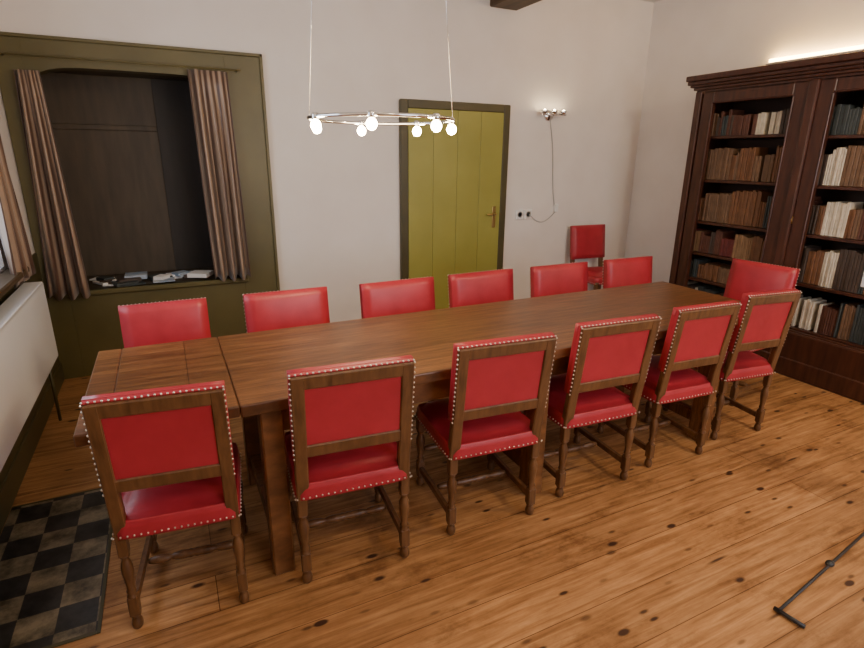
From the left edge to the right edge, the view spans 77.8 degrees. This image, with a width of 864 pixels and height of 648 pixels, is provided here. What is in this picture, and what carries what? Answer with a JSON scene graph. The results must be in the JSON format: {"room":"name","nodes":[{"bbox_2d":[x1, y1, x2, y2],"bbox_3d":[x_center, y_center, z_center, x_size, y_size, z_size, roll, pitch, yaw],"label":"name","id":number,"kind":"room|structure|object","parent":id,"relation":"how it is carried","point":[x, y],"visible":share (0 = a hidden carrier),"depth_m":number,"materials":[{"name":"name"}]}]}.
{"room":"meeting room","nodes":[
{"label":"meeting room","id":0,"kind":"room"},
{"bbox_2d":[0,89,34,272],"bbox_3d":[-1.393,-0.202,0.763,0.150,3.050,6.240,-8,19,-25],"label":"wall","id":1,"kind":"structure","parent":0,"point":[4,129],"depth_m":3.36,"materials":[{"name":"white paint"}]},
{"bbox_2d":[0,266,29,297],"bbox_3d":[-1.918,-0.057,2.222,0.100,0.035,1.820,-8,19,-25],"label":"window sill","id":2,"kind":"structure","parent":1,"relation":"attached to","point":[7,280],"depth_m":2.71,"materials":[{"name":"brown wood"}]},
{"bbox_2d":[0,135,35,288],"bbox_3d":[-2.244,-0.945,2.723,0.062,1.516,0.453,-8,19,-25],"label":"curtain","id":3,"kind":"object","parent":1,"relation":"hanging from","point":[13,236],"visible":0.9,"depth_m":2.84,"materials":[{"name":"brown fabric"}]},
{"bbox_2d":[0,253,63,533],"bbox_3d":[-1.322,0.802,1.107,0.020,0.930,6.180,-8,19,-25],"label":"wainscot","id":4,"kind":"structure","parent":1,"relation":"attached to","point":[12,474],"depth_m":2.87,"materials":[{"name":"wood"}]},
{"bbox_2d":[0,0,653,322],"bbox_3d":[-0.288,-1.413,4.676,5.730,3.050,0.150,-8,19,-25],"label":"wall","id":5,"kind":"structure","parent":0,"point":[336,190],"depth_m":4.54,"materials":[{"name":"white paint"}]},
{"bbox_2d":[13,69,90,300],"bbox_3d":[-2.506,-0.867,3.505,0.242,1.456,0.093,-8,19,-25],"label":"curtain","id":6,"kind":"object","parent":5,"relation":"hanging from","point":[63,261],"visible":1,"depth_m":3.51,"materials":[{"name":"brown fabric"}]},
{"bbox_2d":[40,71,239,289],"bbox_3d":[-2.139,-1.086,4.032,1.240,1.565,0.565,-8,19,-25],"label":"alcove","id":7,"kind":"object","parent":5,"relation":"attached to","point":[126,143],"visible":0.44,"depth_m":4.18,"materials":[{"name":"brown wood"}]},
{"bbox_2d":[89,270,213,286],"bbox_3d":[-2.142,-0.364,4.116,0.859,0.052,0.330,-8,19,-25],"label":"leaflets","id":8,"kind":"object","parent":7,"relation":"in","point":[131,278],"visible":1,"depth_m":4.04,"materials":[{"name":"paper"}]},
{"bbox_2d":[0,31,279,378],"bbox_3d":[-1.986,-0.791,3.935,1.593,2.272,0.163,-8,19,-25],"label":"window frame","id":9,"kind":"structure","parent":5,"relation":"attached to","point":[82,327],"depth_m":3.88,"materials":[{"name":"wood"}]},
{"bbox_2d":[0,52,240,71],"bbox_3d":[-2.001,-1.721,3.529,1.400,0.012,0.070,-8,19,-25],"label":"curtain rod","id":10,"kind":"object","parent":9,"relation":"attached to","point":[1,53],"depth_m":3.47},
{"bbox_2d":[187,69,250,281],"bbox_3d":[-1.551,-1.050,3.938,0.290,1.486,0.110,-8,19,-25],"label":"curtain","id":11,"kind":"object","parent":5,"relation":"hanging from","point":[209,90],"visible":1,"depth_m":3.91,"materials":[{"name":"brown fabric"}]},
{"bbox_2d":[399,99,510,309],"bbox_3d":[0.224,-0.955,4.937,1.091,2.030,0.099,-8,19,-25],"label":"door","id":12,"kind":"structure","parent":5,"relation":"in","point":[453,188],"depth_m":4.86,"materials":[{"name":"green paint"}]},
{"bbox_2d":[515,209,531,219],"bbox_3d":[0.907,-1.083,5.292,0.195,0.095,0.023,-8,19,-25],"label":"power socket","id":13,"kind":"object","parent":5,"relation":"attached to","point":[519,214],"visible":1,"depth_m":5.28,"materials":[{"name":"white plastic"}]},
{"bbox_2d":[529,109,566,221],"bbox_3d":[1.142,-1.520,5.215,0.360,1.060,0.123,-8,19,-25],"label":"lamp","id":14,"kind":"object","parent":5,"relation":"attached to","point":[548,114],"visible":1,"depth_m":5.11,"materials":[{"name":"silver metal"}]},
{"bbox_2d":[0,354,863,647],"bbox_3d":[1.099,0.959,2.409,5.730,0.100,6.540,-8,19,-25],"label":"floor","id":15,"kind":"structure","parent":0,"point":[691,549],"depth_m":2.24,"materials":[{"name":"brown wood"}]},
{"bbox_2d":[0,281,61,471],"bbox_3d":[-1.920,0.417,2.429,0.126,0.863,1.820,-8,19,-25],"label":"radiator","id":16,"kind":"object","parent":15,"relation":"on","point":[28,348],"visible":1,"depth_m":2.54,"materials":[{"name":"metal"}]},
{"bbox_2d":[0,488,112,647],"bbox_3d":[-1.543,0.955,2.161,0.430,0.004,0.967,-8,19,-25],"label":"tiles","id":17,"kind":"object","parent":15,"relation":"on","point":[55,552],"depth_m":2.11,"materials":[{"name":"black tile"}]},
{"bbox_2d":[79,380,248,628],"bbox_3d":[-0.907,0.565,1.939,0.401,0.894,0.493,-5,18,-18],"label":"dining chair","id":18,"kind":"object","parent":15,"relation":"on","point":[166,459],"visible":1,"depth_m":1.70,"materials":[{"name":"red leather"}]},
{"bbox_2d":[118,297,210,347],"bbox_3d":[-1.242,0.365,2.600,0.405,0.876,0.493,-8,19,-25],"label":"dining chair","id":19,"kind":"object","parent":15,"relation":"on","point":[144,324],"visible":0.18,"depth_m":2.64,"materials":[{"name":"red leather"}]},
{"bbox_2d":[242,286,329,332],"bbox_3d":[-0.700,0.291,2.852,0.459,0.876,0.493,-8,19,-26],"label":"dining chair","id":20,"kind":"object","parent":15,"relation":"on","point":[271,310],"visible":0.16,"depth_m":2.89,"materials":[{"name":"red leather"}]},
{"bbox_2d":[285,355,415,583],"bbox_3d":[-0.353,0.503,2.156,0.450,0.894,0.493,-6,19,-20],"label":"dining chair","id":21,"kind":"object","parent":15,"relation":"on","point":[347,420],"visible":0.98,"depth_m":1.93,"materials":[{"name":"red leather"}]},
{"bbox_2d":[358,276,438,442],"bbox_3d":[-0.109,0.214,3.118,0.482,0.876,0.493,-8,19,-26],"label":"dining chair","id":22,"kind":"object","parent":15,"relation":"on","point":[384,298],"visible":0.18,"depth_m":3.15,"materials":[{"name":"red leather"}]},
{"bbox_2d":[73,281,740,574],"bbox_3d":[0.262,0.382,2.787,3.395,0.760,0.815,-8,19,-25],"label":"conference table","id":23,"kind":"object","parent":15,"relation":"on","point":[253,367],"visible":0.62,"depth_m":2.40,"materials":[{"name":"brown wood"}]},
{"bbox_2d":[447,268,513,307],"bbox_3d":[0.412,0.138,3.377,0.482,0.876,0.493,-8,19,-26],"label":"dining chair","id":24,"kind":"object","parent":15,"relation":"on","point":[481,287],"visible":0.22,"depth_m":3.41,"materials":[{"name":"red leather"}]},
{"bbox_2d":[415,332,557,534],"bbox_3d":[0.210,0.424,2.426,0.450,0.894,0.493,-6,19,-20],"label":"dining chair","id":25,"kind":"object","parent":15,"relation":"on","point":[492,381],"visible":1,"depth_m":2.22,"materials":[{"name":"red leather"}]},
{"bbox_2d":[529,261,619,389],"bbox_3d":[0.971,0.062,3.640,0.477,0.876,0.493,-8,19,-25],"label":"dining chair","id":26,"kind":"object","parent":15,"relation":"on","point":[545,280],"visible":0.14,"depth_m":3.67,"materials":[{"name":"red leather"}]},
{"bbox_2d":[570,224,604,289],"bbox_3d":[1.708,-0.540,5.530,0.432,0.912,0.493,-7,19,-22],"label":"dining chair","id":27,"kind":"object","parent":15,"relation":"on","point":[586,241],"visible":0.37,"depth_m":5.57,"materials":[{"name":"red leather"}]},
{"bbox_2d":[520,313,661,496],"bbox_3d":[0.744,0.345,2.696,0.450,0.894,0.493,-6,19,-21],"label":"dining chair","id":28,"kind":"object","parent":15,"relation":"on","point":[606,354],"visible":0.82,"depth_m":2.48,"materials":[{"name":"red leather"}]},
{"bbox_2d":[602,256,652,288],"bbox_3d":[1.538,-0.013,3.897,0.450,0.876,0.493,-7,19,-23],"label":"dining chair","id":29,"kind":"object","parent":15,"relation":"on","point":[628,271],"visible":0.16,"depth_m":3.93,"materials":[{"name":"red leather"}]},
{"bbox_2d":[597,300,741,467],"bbox_3d":[1.266,0.271,2.948,0.414,0.894,0.493,-6,19,-21],"label":"dining chair","id":30,"kind":"object","parent":15,"relation":"on","point":[698,335],"visible":0.72,"depth_m":2.74,"materials":[{"name":"red leather"}]},
{"bbox_2d":[663,288,801,439],"bbox_3d":[1.769,0.190,3.226,0.387,0.894,0.493,-5,18,-18],"label":"dining chair","id":31,"kind":"object","parent":15,"relation":"on","point":[765,319],"visible":0.64,"depth_m":2.99,"materials":[{"name":"red leather"}]},
{"bbox_2d":[691,258,800,405],"bbox_3d":[2.111,0.036,3.730,0.493,0.894,0.450,-9,20,-29],"label":"dining chair","id":32,"kind":"object","parent":15,"relation":"on","point":[745,276],"visible":0.27,"depth_m":3.70,"materials":[{"name":"red leather"}]},
{"bbox_2d":[669,51,863,402],"bbox_3d":[2.793,-0.759,4.056,0.555,2.229,1.990,-8,19,-25],"label":"bookcase","id":33,"kind":"object","parent":15,"relation":"on","point":[811,89],"visible":0.61,"depth_m":3.95,"materials":[{"name":"brown wood"}]},
{"bbox_2d":[687,104,863,344],"bbox_3d":[2.759,-0.796,4.049,0.165,1.622,1.758,-8,19,-25],"label":"books","id":34,"kind":"object","parent":33,"relation":"in","point":[843,269],"visible":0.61,"depth_m":4.01,"materials":[{"name":"brown paper"}]},
{"bbox_2d":[766,45,863,64],"bbox_3d":[3.069,-1.891,3.739,0.050,0.124,1.500,-8,19,-25],"label":"strip light","id":35,"kind":"object","parent":33,"relation":"on","point":[859,48],"visible":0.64,"depth_m":4.02,"materials":[{"name":"white plastic"}]},
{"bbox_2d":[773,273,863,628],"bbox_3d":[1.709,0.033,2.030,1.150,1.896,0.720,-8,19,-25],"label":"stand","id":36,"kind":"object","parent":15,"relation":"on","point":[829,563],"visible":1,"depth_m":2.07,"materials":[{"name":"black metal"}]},
{"bbox_2d":[642,0,660,2],"bbox_3d":[1.129,-2.048,1.470,5.730,0.100,6.540,-8,19,-25],"label":"ceiling","id":37,"kind":"structure","parent":0,"point":[653,1],"depth_m":5.23,"materials":[{"name":"white paint"}]},
{"bbox_2d":[307,0,455,135],"bbox_3d":[-0.202,-1.440,1.980,0.605,1.389,0.606,-8,19,-25],"label":"pendant lamp","id":38,"kind":"object","parent":37,"relation":"hanging from","point":[371,123],"visible":1,"depth_m":2.00,"materials":[{"name":"silver metal"}]},
{"bbox_2d":[490,0,540,10],"bbox_3d":[1.985,-1.998,1.924,0.280,0.250,6.240,-8,19,-25],"label":"ceiling beam","id":39,"kind":"structure","parent":37,"relation":"attached to","point":[515,5],"depth_m":4.49,"materials":[{"name":"brown wood"}]},
{"bbox_2d":[624,0,863,282],"bbox_3d":[3.621,-0.887,3.115,0.150,3.050,6.240,-8,19,-25],"label":"wall","id":40,"kind":"structure","parent":0,"point":[688,38],"depth_m":5.09,"materials":[{"name":"white paint"}]}
]}

